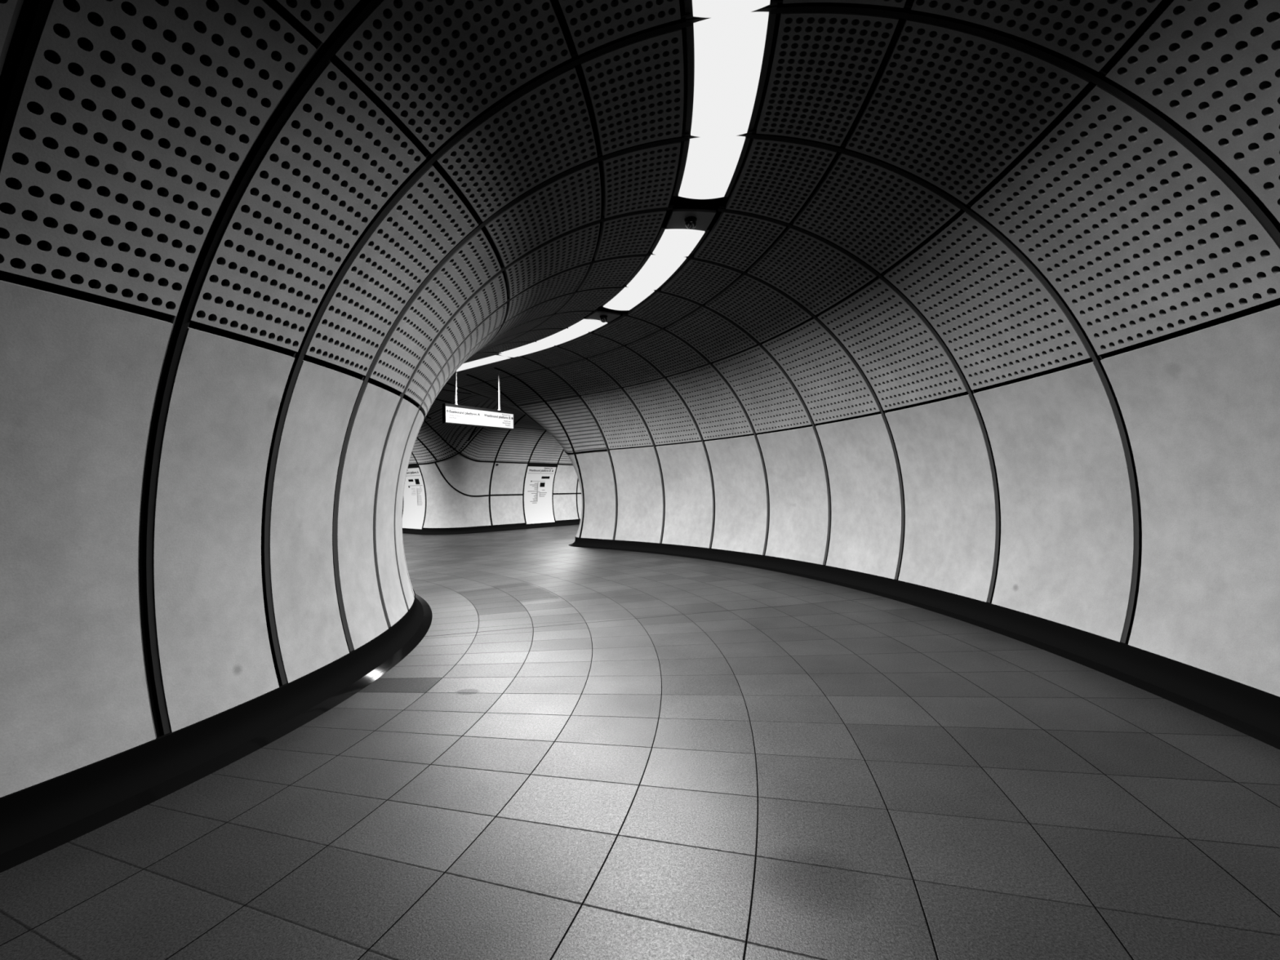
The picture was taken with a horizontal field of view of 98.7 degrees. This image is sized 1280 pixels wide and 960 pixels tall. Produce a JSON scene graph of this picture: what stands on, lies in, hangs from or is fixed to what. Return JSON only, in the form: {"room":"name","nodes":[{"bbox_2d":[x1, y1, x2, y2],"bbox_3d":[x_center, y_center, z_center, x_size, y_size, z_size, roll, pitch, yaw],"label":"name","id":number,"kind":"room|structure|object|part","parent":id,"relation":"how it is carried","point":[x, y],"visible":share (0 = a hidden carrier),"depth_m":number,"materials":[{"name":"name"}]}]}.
{"room":"subway station corridor","nodes":[
{"label":"subway station corridor","id":0,"kind":"room"},
{"bbox_2d":[0,272,423,797],"bbox_3d":[-8.344,0.533,10.557,6.054,2.477,22.569,0,-1,-31],"label":"wall","id":1,"kind":"structure","parent":0,"point":[80,372],"depth_m":3.01,"materials":[{"name":"grey"}]},
{"bbox_3d":[-2.685,0.269,2.582,0.311,2.213,0.696,-1,-1,19],"label":"wall panel","id":2,"kind":"part","parent":1,"relation":"part of","materials":[{"name":"concrete"}]},
{"bbox_2d":[0,589,432,872],"bbox_3d":[-8.258,1.670,10.563,6.107,0.224,22.720,0,-1,-30],"label":"baseboard","id":3,"kind":"structure","parent":1,"relation":"attached to","point":[36,820],"depth_m":2.93,"materials":[{"name":"black"}]},
{"bbox_3d":[-2.484,0.278,3.310,0.311,2.213,0.696,-1,-1,12],"label":"wall panel","id":4,"kind":"part","parent":1,"relation":"part of","materials":[{"name":"concrete"}]},
{"bbox_3d":[-2.379,0.289,4.057,0.311,2.213,0.696,-1,-1,4],"label":"wall panel","id":5,"kind":"part","parent":1,"relation":"part of","materials":[{"name":"concrete"}]},
{"bbox_3d":[-2.371,0.301,4.812,0.311,2.213,0.696,-1,-1,-3],"label":"wall panel","id":6,"kind":"part","parent":1,"relation":"part of","materials":[{"name":"concrete"}]},
{"bbox_3d":[-2.460,0.314,5.561,0.311,2.213,0.696,-1,-1,-11],"label":"wall panel","id":7,"kind":"part","parent":1,"relation":"part of","materials":[{"name":"concrete"}]},
{"bbox_3d":[-2.652,0.329,6.300,0.344,2.213,0.696,-1,-1,-14],"label":"wall panel","id":8,"kind":"part","parent":1,"relation":"part of","materials":[{"name":"concrete"}]},
{"bbox_3d":[-2.924,0.344,6.995,0.311,2.213,0.696,0,-1,-25],"label":"wall panel","id":9,"kind":"part","parent":1,"relation":"part of","materials":[{"name":"concrete"}]},
{"bbox_2d":[416,437,437,460],"bbox_3d":[-9.004,-0.378,16.550,0.064,4.136,6.337,-2,-1,39],"label":"trim","id":10,"kind":"structure","parent":1,"relation":"attached to","point":[424,445],"depth_m":18.75,"materials":[{"name":"black metal"}]},
{"bbox_2d":[435,398,451,403],"bbox_3d":[-7.432,-0.434,14.673,0.063,4.146,5.375,-2,-1,39],"label":"trim","id":11,"kind":"structure","parent":1,"relation":"attached to","point":[435,398],"depth_m":16.59,"materials":[{"name":"black metal"}]},
{"bbox_2d":[466,373,541,426],"bbox_3d":[-4.494,-0.499,12.824,0.064,4.136,6.166,-2,-1,39],"label":"trim","id":12,"kind":"structure","parent":1,"relation":"attached to","point":[495,388],"depth_m":14.08,"materials":[{"name":"black metal"}]},
{"bbox_2d":[464,361,584,538],"bbox_3d":[-3.537,-0.519,12.259,0.064,4.139,6.483,-2,-1,39],"label":"trim","id":13,"kind":"structure","parent":1,"relation":"attached to","point":[515,377],"depth_m":14.33,"materials":[{"name":"black metal"}]},
{"bbox_2d":[413,453,582,528],"bbox_3d":[-5.307,0.421,22.658,13.868,2.605,6.323,0,-1,-18],"label":"wall","id":14,"kind":"structure","parent":0,"point":[446,507],"depth_m":20.13,"materials":[{"name":"concrete"}]},
{"bbox_2d":[402,464,425,528],"bbox_3d":[-8.359,0.623,20.014,1.520,2.298,0.317,-2,-1,39],"label":"panel","id":15,"kind":"object","parent":14,"relation":"attached to","point":[414,496],"visible":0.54,"depth_m":20.00,"materials":[{"name":"white plastic"}]},
{"bbox_2d":[411,452,426,528],"bbox_3d":[-9.673,-0.359,17.153,0.061,4.136,6.439,-2,-1,39],"label":"trim","id":16,"kind":"structure","parent":14,"relation":"attached to","point":[411,452],"depth_m":19.56,"materials":[{"name":"black metal"}]},
{"bbox_2d":[402,519,580,534],"bbox_3d":[-5.311,1.827,22.709,14.013,0.224,6.104,0,-1,-18],"label":"baseboard","id":17,"kind":"structure","parent":14,"relation":"attached to","point":[453,531],"depth_m":20.19,"materials":[{"name":"black"}]},
{"bbox_2d":[408,419,608,497],"bbox_3d":[-5.034,-0.694,20.848,15.400,2.618,17.430,-2,-1,39],"label":"trim","id":18,"kind":"structure","parent":14,"relation":"attached to","point":[448,444],"depth_m":19.34,"materials":[{"name":"black metal"}]},
{"bbox_2d":[522,430,546,523],"bbox_3d":[-2.136,-0.430,19.759,6.436,4.159,0.060,-2,-1,39],"label":"trim","id":19,"kind":"structure","parent":14,"relation":"attached to","point":[545,430],"depth_m":21.65,"materials":[{"name":"black metal"}]},
{"bbox_2d":[524,463,557,524],"bbox_3d":[-4.012,0.557,22.245,0.358,2.385,1.490,-2,-1,39],"label":"panel","id":20,"kind":"object","parent":14,"relation":"attached to","point":[538,488],"visible":1,"depth_m":22.26,"materials":[{"name":"white plastic"}]},
{"bbox_2d":[488,414,604,525],"bbox_3d":[-3.131,-0.437,18.518,6.436,4.159,0.060,-2,-1,39],"label":"trim","id":21,"kind":"structure","parent":14,"relation":"attached to","point":[509,430],"depth_m":20.39,"materials":[{"name":"black metal"}]},
{"bbox_2d":[551,448,564,520],"bbox_3d":[-1.172,-0.424,20.960,6.436,4.159,0.060,-2,-1,39],"label":"trim","id":22,"kind":"structure","parent":14,"relation":"attached to","point":[563,449],"depth_m":22.88,"materials":[{"name":"black metal"}]},
{"bbox_2d":[576,479,579,519],"bbox_3d":[-0.290,-0.418,22.059,6.436,4.159,0.060,-2,-1,39],"label":"trim","id":23,"kind":"structure","parent":14,"relation":"attached to","point":[577,479],"depth_m":24.02,"materials":[{"name":"grey metal"}]},
{"bbox_2d":[0,0,1279,463],"bbox_3d":[-0.790,-1.722,12.714,21.035,2.001,30.630,0,-1,-30],"label":"ceiling","id":24,"kind":"structure","parent":0,"point":[135,121],"depth_m":3.59,"materials":[{"name":"black metal"}]},
{"bbox_3d":[-2.447,-1.497,1.669,1.009,1.236,0.818,-1,-1,30],"label":"panel","id":25,"kind":"part","parent":24,"relation":"part of","materials":[{"name":"metal"}]},
{"bbox_2d":[0,0,52,168],"bbox_3d":[0.029,-0.784,1.040,6.517,4.187,0.085,-1,-1,23],"label":"trim","id":26,"kind":"structure","parent":24,"relation":"attached to","point":[28,17],"depth_m":2.05,"materials":[{"name":"black metal"}]},
{"bbox_3d":[-2.127,-1.488,2.439,1.009,1.236,0.818,-1,-1,23],"label":"panel","id":27,"kind":"part","parent":24,"relation":"part of","materials":[{"name":"metal"}]},
{"bbox_3d":[-1.909,-1.478,3.243,1.009,1.236,0.818,-1,-1,15],"label":"panel","id":28,"kind":"part","parent":24,"relation":"part of","materials":[{"name":"metal"}]},
{"bbox_3d":[-1.226,-2.391,2.137,1.012,0.549,0.943,-1,-1,23],"label":"panel","id":29,"kind":"part","parent":24,"relation":"part of","materials":[{"name":"metal"}]},
{"bbox_3d":[-1.796,-1.467,4.068,1.009,1.236,0.818,-1,-1,8],"label":"panel","id":30,"kind":"part","parent":24,"relation":"part of","materials":[{"name":"metal"}]},
{"bbox_3d":[-1.791,-1.453,4.901,1.009,1.236,0.818,-1,-1,1],"label":"panel","id":31,"kind":"part","parent":24,"relation":"part of","materials":[{"name":"metal"}]},
{"bbox_3d":[-0.975,-2.379,3.061,1.012,0.549,0.943,-1,-1,15],"label":"panel","id":32,"kind":"part","parent":24,"relation":"part of","materials":[{"name":"metal"}]},
{"bbox_3d":[-1.893,-1.438,5.728,1.009,1.236,0.818,-1,-1,-7],"label":"panel","id":33,"kind":"part","parent":24,"relation":"part of","materials":[{"name":"metal"}]},
{"bbox_2d":[441,389,471,394],"bbox_3d":[-6.560,-0.469,13.924,0.061,4.168,5.298,-2,-1,39],"label":"trim","id":34,"kind":"structure","parent":24,"relation":"attached to","point":[442,389],"depth_m":15.63,"materials":[{"name":"black metal"}]},
{"bbox_3d":[-2.411,-1.406,7.308,1.009,1.236,0.818,0,-1,-22],"label":"panel","id":35,"kind":"part","parent":24,"relation":"part of","materials":[{"name":"metal"}]},
{"bbox_3d":[-2.101,-1.423,6.535,1.009,1.236,0.818,-1,-1,-14],"label":"panel","id":36,"kind":"part","parent":24,"relation":"part of","materials":[{"name":"metal"}]},
{"bbox_2d":[445,382,492,399],"bbox_3d":[-5.464,-0.476,13.452,0.064,4.136,5.932,-2,-1,39],"label":"trim","id":37,"kind":"structure","parent":24,"relation":"attached to","point":[446,383],"depth_m":14.51,"materials":[{"name":"black metal"}]},
{"bbox_2d":[467,426,477,440],"bbox_3d":[-4.032,-1.874,17.442,4.858,0.946,0.060,-2,-1,39],"label":"trim","id":38,"kind":"structure","parent":24,"relation":"attached to","point":[474,429],"depth_m":18.80,"materials":[{"name":"black metal"}]},
{"bbox_2d":[442,369,514,430],"bbox_3d":[-3.595,-1.885,12.335,0.112,1.374,1.800,-2,-1,39],"label":"hanging sign","id":39,"kind":"object","parent":24,"relation":"hanging from","point":[452,414],"visible":0.99,"depth_m":12.21,"materials":[{"name":"white"}]},
{"bbox_3d":[-3.978,-2.093,11.874,0.079,0.962,0.079,-1,-1,0],"label":"suspension rod","id":40,"kind":"part","parent":39,"relation":"part of","materials":[{"name":"grey metal"}]},
{"bbox_3d":[-3.271,-2.088,12.755,0.079,0.960,0.079,-1,-1,0],"label":"suspension rod","id":41,"kind":"part","parent":39,"relation":"part of","materials":[{"name":"grey metal"}]},
{"bbox_2d":[456,351,510,371],"bbox_3d":[-3.730,-2.612,12.306,2.177,0.062,0.558,-2,-1,39],"label":"ceiling light","id":42,"kind":"object","parent":24,"relation":"attached to","point":[494,358],"visible":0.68,"depth_m":12.06,"materials":[{"name":"white plastic"}]},
{"bbox_3d":[-3.256,-2.236,10.027,1.012,0.549,0.943,0,-1,-44],"label":"panel","id":43,"kind":"part","parent":24,"relation":"part of","materials":[{"name":"metal"}]},
{"bbox_3d":[-2.695,-2.572,10.639,0.712,0.185,1.031,0,-1,-44],"label":"panel","id":44,"kind":"part","parent":24,"relation":"part of","materials":[{"name":"metal"}]},
{"bbox_3d":[-2.590,-2.256,9.339,1.012,0.549,0.943,0,-1,-36],"label":"panel","id":45,"kind":"part","parent":24,"relation":"part of","materials":[{"name":"metal"}]},
{"bbox_3d":[-8.316,-1.533,16.784,15.400,1.898,6.938,-2,-1,39],"label":"panel","id":46,"kind":"part","parent":24,"relation":"part of","materials":[{"name":"metal"}]},
{"bbox_3d":[-2.018,-2.276,8.571,1.012,0.549,0.943,0,-1,-29],"label":"panel","id":47,"kind":"part","parent":24,"relation":"part of","materials":[{"name":"metal"}]},
{"bbox_3d":[-0.845,-2.365,4.010,1.012,0.549,0.943,-1,-1,8],"label":"panel","id":48,"kind":"part","parent":24,"relation":"part of","materials":[{"name":"metal"}]},
{"bbox_2d":[494,341,554,357],"bbox_3d":[-2.331,-2.649,11.152,1.370,0.062,0.581,-2,-1,42],"label":"ceiling light","id":49,"kind":"object","parent":24,"relation":"attached to","point":[533,347],"visible":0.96,"depth_m":11.08,"materials":[{"name":"white plastic"}]},
{"bbox_3d":[-1.550,-2.296,7.735,1.012,0.549,0.943,0,-1,-22],"label":"panel","id":50,"kind":"part","parent":24,"relation":"part of","materials":[{"name":"metal"}]},
{"bbox_3d":[-1.955,-2.594,9.873,0.712,0.185,1.031,0,-1,-36],"label":"panel","id":51,"kind":"part","parent":24,"relation":"part of","materials":[{"name":"metal"}]},
{"bbox_3d":[-0.788,-1.605,21.478,5.738,1.772,10.940,-2,-1,39],"label":"panel","id":52,"kind":"part","parent":24,"relation":"part of","materials":[{"name":"metal"}]},
{"bbox_3d":[-0.838,-2.350,4.968,1.012,0.549,0.943,-1,-1,1],"label":"panel","id":53,"kind":"part","parent":24,"relation":"part of","materials":[{"name":"metal"}]},
{"bbox_3d":[-1.194,-2.315,6.846,1.012,0.549,0.943,-1,-1,-14],"label":"panel","id":54,"kind":"part","parent":24,"relation":"part of","materials":[{"name":"metal"}]},
{"bbox_3d":[-0.955,-2.333,5.919,1.012,0.549,0.943,-1,-1,-7],"label":"panel","id":55,"kind":"part","parent":24,"relation":"part of","materials":[{"name":"metal"}]},
{"bbox_3d":[-1.844,-2.591,11.571,0.752,0.165,1.196,0,-1,-44],"label":"panel","id":56,"kind":"part","parent":24,"relation":"part of","materials":[{"name":"metal"}]},
{"bbox_3d":[-1.320,-2.617,9.018,0.712,0.185,1.031,0,-1,-29],"label":"panel","id":57,"kind":"part","parent":24,"relation":"part of","materials":[{"name":"metal"}]},
{"bbox_2d":[536,328,588,345],"bbox_3d":[-1.464,-2.675,10.264,0.575,0.062,1.173,0,-1,-40],"label":"ceiling light","id":58,"kind":"object","parent":24,"relation":"attached to","point":[563,335],"visible":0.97,"depth_m":10.21,"materials":[{"name":"white plastic"}]},
{"bbox_3d":[-1.268,-2.277,12.206,1.056,0.519,1.326,0,-1,-44],"label":"panel","id":59,"kind":"part","parent":24,"relation":"part of","materials":[{"name":"metal"}]},
{"bbox_3d":[-0.801,-2.639,8.088,0.712,0.185,1.031,0,-1,-22],"label":"panel","id":60,"kind":"part","parent":24,"relation":"part of","materials":[{"name":"metal"}]},
{"bbox_2d":[567,318,610,332],"bbox_3d":[-0.914,-2.695,9.551,0.563,0.062,0.665,0,-1,-34],"label":"ceiling light","id":61,"kind":"object","parent":24,"relation":"attached to","point":[584,325],"visible":0.97,"depth_m":9.48,"materials":[{"name":"white plastic"}]},
{"bbox_3d":[-0.991,-2.617,10.688,0.752,0.165,1.196,0,-1,-36],"label":"panel","id":62,"kind":"part","parent":24,"relation":"part of","materials":[{"name":"metal"}]},
{"bbox_2d":[585,311,620,322],"bbox_3d":[-0.611,-2.661,9.079,0.456,0.127,0.394,0,-1,-31],"label":"ceiling fitting","id":63,"kind":"object","parent":24,"relation":"attached to","point":[604,317],"visible":1,"depth_m":9.02,"materials":[{"name":"grey metal"}]},
{"bbox_3d":[-0.407,-2.660,7.098,0.712,0.185,1.031,-1,-1,-14],"label":"panel","id":64,"kind":"part","parent":24,"relation":"part of","materials":[{"name":"metal"}]},
{"bbox_3d":[-0.580,-1.408,12.933,1.102,1.232,1.458,0,-1,-44],"label":"panel","id":65,"kind":"part","parent":24,"relation":"part of","materials":[{"name":"metal"}]},
{"bbox_3d":[-0.170,-2.731,2.889,0.712,0.185,1.031,-1,-1,15],"label":"panel","id":66,"kind":"part","parent":24,"relation":"part of","materials":[{"name":"metal"}]},
{"bbox_3d":[-0.337,-2.305,11.243,1.056,0.519,1.326,0,-1,-36],"label":"panel","id":67,"kind":"part","parent":24,"relation":"part of","materials":[{"name":"metal"}]},
{"bbox_3d":[-0.260,-2.643,9.701,0.752,0.165,1.196,0,-1,-29],"label":"panel","id":68,"kind":"part","parent":24,"relation":"part of","materials":[{"name":"metal"}]},
{"bbox_2d":[600,286,657,310],"bbox_3d":[-0.183,-2.725,8.253,0.570,0.062,0.972,0,-1,-25],"label":"ceiling light","id":69,"kind":"object","parent":24,"relation":"attached to","point":[627,298],"visible":0.95,"depth_m":8.19,"materials":[{"name":"white plastic"}]},
{"bbox_3d":[-0.143,-2.680,6.067,0.712,0.185,1.031,-1,-1,-7],"label":"panel","id":70,"kind":"part","parent":24,"relation":"part of","materials":[{"name":"metal"}]},
{"bbox_3d":[-0.023,-2.716,3.944,0.712,0.185,1.031,-1,-1,8],"label":"panel","id":71,"kind":"part","parent":24,"relation":"part of","materials":[{"name":"metal"}]},
{"bbox_3d":[-0.014,-2.699,5.009,0.712,0.185,1.031,-1,-1,1],"label":"panel","id":72,"kind":"part","parent":24,"relation":"part of","materials":[{"name":"metal"}]},
{"bbox_2d":[622,253,690,289],"bbox_3d":[0.195,-2.746,7.274,0.575,0.062,1.173,0,-1,-18],"label":"ceiling light","id":73,"kind":"object","parent":24,"relation":"attached to","point":[654,271],"visible":0.94,"depth_m":7.19,"materials":[{"name":"white plastic"}]},
{"bbox_3d":[0.441,-1.439,11.877,1.102,1.232,1.458,0,-1,-36],"label":"panel","id":74,"kind":"part","parent":24,"relation":"part of","materials":[{"name":"metal"}]},
{"bbox_3d":[0.339,-2.668,8.629,0.752,0.165,1.196,0,-1,-22],"label":"panel","id":75,"kind":"part","parent":24,"relation":"part of","materials":[{"name":"metal"}]},
{"bbox_3d":[0.461,-2.333,10.168,1.056,0.519,1.326,0,-1,-29],"label":"panel","id":76,"kind":"part","parent":24,"relation":"part of","materials":[{"name":"metal"}]},
{"bbox_2d":[648,226,710,257],"bbox_3d":[0.437,-2.764,6.389,0.564,0.062,0.700,-1,-1,-12],"label":"ceiling light","id":77,"kind":"object","parent":24,"relation":"attached to","point":[668,242],"visible":0.98,"depth_m":6.33,"materials":[{"name":"white plastic"}]},
{"bbox_2d":[666,208,715,230],"bbox_3d":[0.537,-2.728,5.856,0.456,0.127,0.394,-1,-1,-8],"label":"ceiling fitting","id":78,"kind":"object","parent":24,"relation":"attached to","point":[688,219],"visible":1,"depth_m":5.79,"materials":[{"name":"grey metal"}]},
{"bbox_3d":[0.794,-2.693,7.488,0.752,0.165,1.196,-1,-1,-14],"label":"panel","id":79,"kind":"part","parent":24,"relation":"part of","materials":[{"name":"metal"}]},
{"bbox_3d":[1.316,-1.470,10.698,1.102,1.232,1.458,0,-1,-29],"label":"panel","id":80,"kind":"part","parent":24,"relation":"part of","materials":[{"name":"metal"}]},
{"bbox_3d":[1.114,-2.361,8.999,1.056,0.519,1.326,0,-1,-22],"label":"panel","id":81,"kind":"part","parent":24,"relation":"part of","materials":[{"name":"metal"}]},
{"bbox_2d":[672,133,751,199],"bbox_3d":[0.615,-2.790,4.934,0.596,0.062,0.960,-1,-1,0],"label":"ceiling light","id":82,"kind":"object","parent":24,"relation":"attached to","point":[708,168],"visible":1,"depth_m":4.85,"materials":[{"name":"white plastic"}]},
{"bbox_2d":[683,0,777,18],"bbox_3d":[0.490,-2.820,2.974,0.564,0.062,0.688,-1,-1,10],"label":"ceiling light","id":83,"kind":"object","parent":24,"relation":"attached to","point":[697,8],"visible":1,"depth_m":3.25,"materials":[{"name":"white plastic"}]},
{"bbox_2d":[684,4,777,137],"bbox_3d":[0.600,-2.807,3.879,0.575,0.062,1.173,-1,-1,4],"label":"ceiling light","id":84,"kind":"object","parent":24,"relation":"attached to","point":[727,58],"visible":0.99,"depth_m":3.75,"materials":[{"name":"white plastic"}]},
{"bbox_3d":[1.098,-2.716,6.298,0.752,0.165,1.196,-1,-1,-7],"label":"panel","id":85,"kind":"part","parent":24,"relation":"part of","materials":[{"name":"metal"}]},
{"bbox_3d":[1.611,-2.388,7.756,1.056,0.519,1.326,-1,-1,-14],"label":"panel","id":86,"kind":"part","parent":24,"relation":"part of","materials":[{"name":"metal"}]},
{"bbox_3d":[2.032,-1.501,9.416,1.102,1.232,1.458,0,-1,-22],"label":"panel","id":87,"kind":"part","parent":24,"relation":"part of","materials":[{"name":"metal"}]},
{"bbox_3d":[1.246,-2.738,5.079,0.752,0.165,1.196,-1,-1,1],"label":"panel","id":88,"kind":"part","parent":24,"relation":"part of","materials":[{"name":"metal"}]},
{"bbox_3d":[1.944,-2.413,6.459,1.056,0.519,1.326,-1,-1,-7],"label":"panel","id":89,"kind":"part","parent":24,"relation":"part of","materials":[{"name":"metal"}]},
{"bbox_3d":[2.577,-1.530,8.052,1.102,1.232,1.458,-1,-1,-14],"label":"panel","id":90,"kind":"part","parent":24,"relation":"part of","materials":[{"name":"metal"}]},
{"bbox_3d":[1.235,-2.758,3.851,0.752,0.165,1.196,-1,-1,8],"label":"panel","id":91,"kind":"part","parent":24,"relation":"part of","materials":[{"name":"metal"}]},
{"bbox_3d":[1.066,-2.775,2.635,0.752,0.165,1.196,-1,-1,15],"label":"panel","id":92,"kind":"part","parent":24,"relation":"part of","materials":[{"name":"metal"}]},
{"bbox_3d":[2.106,-2.437,5.130,1.056,0.519,1.326,-1,-1,1],"label":"panel","id":93,"kind":"part","parent":24,"relation":"part of","materials":[{"name":"metal"}]},
{"bbox_3d":[2.942,-1.558,6.629,1.102,1.232,1.458,-1,-1,-7],"label":"panel","id":94,"kind":"part","parent":24,"relation":"part of","materials":[{"name":"metal"}]},
{"bbox_3d":[2.095,-2.459,3.791,1.056,0.519,1.326,-1,-1,8],"label":"panel","id":95,"kind":"part","parent":24,"relation":"part of","materials":[{"name":"metal"}]},
{"bbox_3d":[3.119,-1.584,5.171,1.102,1.232,1.458,-1,-1,1],"label":"panel","id":96,"kind":"part","parent":24,"relation":"part of","materials":[{"name":"metal"}]},
{"bbox_3d":[1.912,-2.478,2.464,1.056,0.519,1.326,-1,-1,15],"label":"panel","id":97,"kind":"part","parent":24,"relation":"part of","materials":[{"name":"metal"}]},
{"bbox_3d":[3.108,-1.608,3.703,1.102,1.232,1.458,-1,-1,8],"label":"panel","id":98,"kind":"part","parent":24,"relation":"part of","materials":[{"name":"metal"}]},
{"bbox_3d":[2.906,-1.629,2.248,1.102,1.232,1.458,-1,-1,15],"label":"panel","id":99,"kind":"part","parent":24,"relation":"part of","materials":[{"name":"metal"}]},
{"bbox_2d":[0,524,1279,959],"bbox_3d":[-5.268,1.755,11.313,22.689,0.001,34.510,-1,-1,0],"label":"floor","id":100,"kind":"structure","parent":0,"point":[581,753],"depth_m":2.61,"materials":[{"name":"tile"}]},
{"bbox_2d":[567,299,1279,697],"bbox_3d":[0.945,0.232,8.942,6.817,2.777,30.407,-1,-1,4],"label":"wall","id":101,"kind":"structure","parent":0,"point":[1199,406],"depth_m":5.03,"materials":[{"name":"grey"}]},
{"bbox_2d":[137,0,382,737],"bbox_3d":[0.409,-0.772,2.133,6.517,4.187,0.086,-1,-1,15],"label":"tunnel rib","id":102,"kind":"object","parent":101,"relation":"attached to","point":[324,52],"depth_m":2.94,"materials":[{"name":"black metal"}]},
{"bbox_2d":[482,351,617,539],"bbox_3d":[-2.616,-0.580,11.491,0.084,4.187,6.517,-2,-1,39],"label":"trim","id":103,"kind":"structure","parent":101,"relation":"attached to","point":[522,356],"depth_m":13.72,"materials":[{"name":"black metal"}]},
{"bbox_2d":[502,341,665,543],"bbox_3d":[-1.763,-0.604,10.711,6.517,4.187,0.086,0,-1,-44],"label":"trim","id":104,"kind":"structure","parent":101,"relation":"attached to","point":[586,358],"depth_m":12.68,"materials":[{"name":"black metal"}]},
{"bbox_3d":[1.362,0.278,19.252,1.964,2.602,11.640,-1,-1,31],"label":"wall panel","id":105,"kind":"part","parent":101,"relation":"part of","materials":[{"name":"concrete"}]},
{"bbox_2d":[517,327,715,548],"bbox_3d":[-1.018,-0.628,9.827,6.517,4.187,0.085,0,-1,-36],"label":"trim","id":106,"kind":"structure","parent":101,"relation":"attached to","point":[592,332],"depth_m":11.48,"materials":[{"name":"black metal"}]},
{"bbox_2d":[422,285,831,564],"bbox_3d":[0.102,-0.676,7.810,6.517,4.187,0.084,0,-1,-22],"label":"trim","id":107,"kind":"structure","parent":101,"relation":"attached to","point":[813,424],"depth_m":8.78,"materials":[{"name":"black metal"}]},
{"bbox_3d":[-0.097,0.373,13.360,1.501,2.286,0.332,-2,-1,42],"label":"wall panel","id":108,"kind":"part","parent":101,"relation":"part of","materials":[{"name":"concrete"}]},
{"bbox_2d":[516,308,769,555],"bbox_3d":[-0.392,-0.652,8.855,6.517,4.187,0.087,0,-1,-29],"label":"trim","id":109,"kind":"structure","parent":101,"relation":"attached to","point":[624,313],"depth_m":10.19,"materials":[{"name":"black metal"}]},
{"bbox_2d":[394,252,905,610],"bbox_3d":[0.458,-0.698,6.710,6.517,4.187,0.087,-1,-1,-14],"label":"trim","id":110,"kind":"structure","parent":101,"relation":"attached to","point":[815,317],"depth_m":7.26,"materials":[{"name":"black metal"}]},
{"bbox_3d":[0.979,0.340,12.241,0.332,2.286,1.501,0,-1,-40],"label":"wall panel","id":111,"kind":"part","parent":101,"relation":"part of","materials":[{"name":"concrete"}]},
{"bbox_2d":[373,203,1000,627],"bbox_3d":[0.668,-0.720,5.573,6.517,4.187,0.087,-1,-1,-7],"label":"trim","id":112,"kind":"structure","parent":101,"relation":"attached to","point":[721,207],"depth_m":5.80,"materials":[{"name":"black metal"}]},
{"bbox_3d":[1.901,0.307,10.993,0.332,2.286,1.501,0,-1,-33],"label":"wall panel","id":113,"kind":"part","parent":101,"relation":"part of","materials":[{"name":"concrete"}]},
{"bbox_2d":[332,128,1142,652],"bbox_3d":[0.731,-0.739,4.418,6.517,4.187,0.085,-1,-1,1],"label":"tunnel rib","id":114,"kind":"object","parent":101,"relation":"attached to","point":[1096,358],"depth_m":4.45,"materials":[{"name":"black metal"}]},
{"bbox_2d":[261,0,1279,686],"bbox_3d":[0.644,-0.757,3.265,6.517,4.187,0.085,-1,-1,8],"label":"tunnel rib","id":115,"kind":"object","parent":101,"relation":"attached to","point":[1217,165],"depth_m":3.39,"materials":[{"name":"black metal"}]},
{"bbox_3d":[2.654,0.275,9.636,0.332,2.286,1.501,0,-1,-25],"label":"wall panel","id":116,"kind":"part","parent":101,"relation":"part of","materials":[{"name":"concrete"}]},
{"bbox_3d":[3.226,0.244,8.193,0.332,2.286,1.501,0,-1,-18],"label":"wall panel","id":117,"kind":"part","parent":101,"relation":"part of","materials":[{"name":"concrete"}]},
{"bbox_2d":[568,534,1279,749],"bbox_3d":[0.910,1.522,9.054,6.508,0.224,30.306,-1,-1,4],"label":"baseboard","id":118,"kind":"structure","parent":101,"relation":"attached to","point":[1255,713],"depth_m":4.83,"materials":[{"name":"black"}]},
{"bbox_3d":[3.607,0.215,6.688,0.332,2.286,1.501,-1,-1,-11],"label":"wall panel","id":119,"kind":"part","parent":101,"relation":"part of","materials":[{"name":"concrete"}]},
{"bbox_3d":[3.791,0.187,5.147,0.332,2.286,1.501,-1,-1,-3],"label":"wall panel","id":120,"kind":"part","parent":101,"relation":"part of","materials":[{"name":"concrete"}]},
{"bbox_3d":[3.774,0.162,3.595,0.332,2.286,1.501,-1,-1,4],"label":"wall panel","id":121,"kind":"part","parent":101,"relation":"part of","materials":[{"name":"concrete"}]}
]}

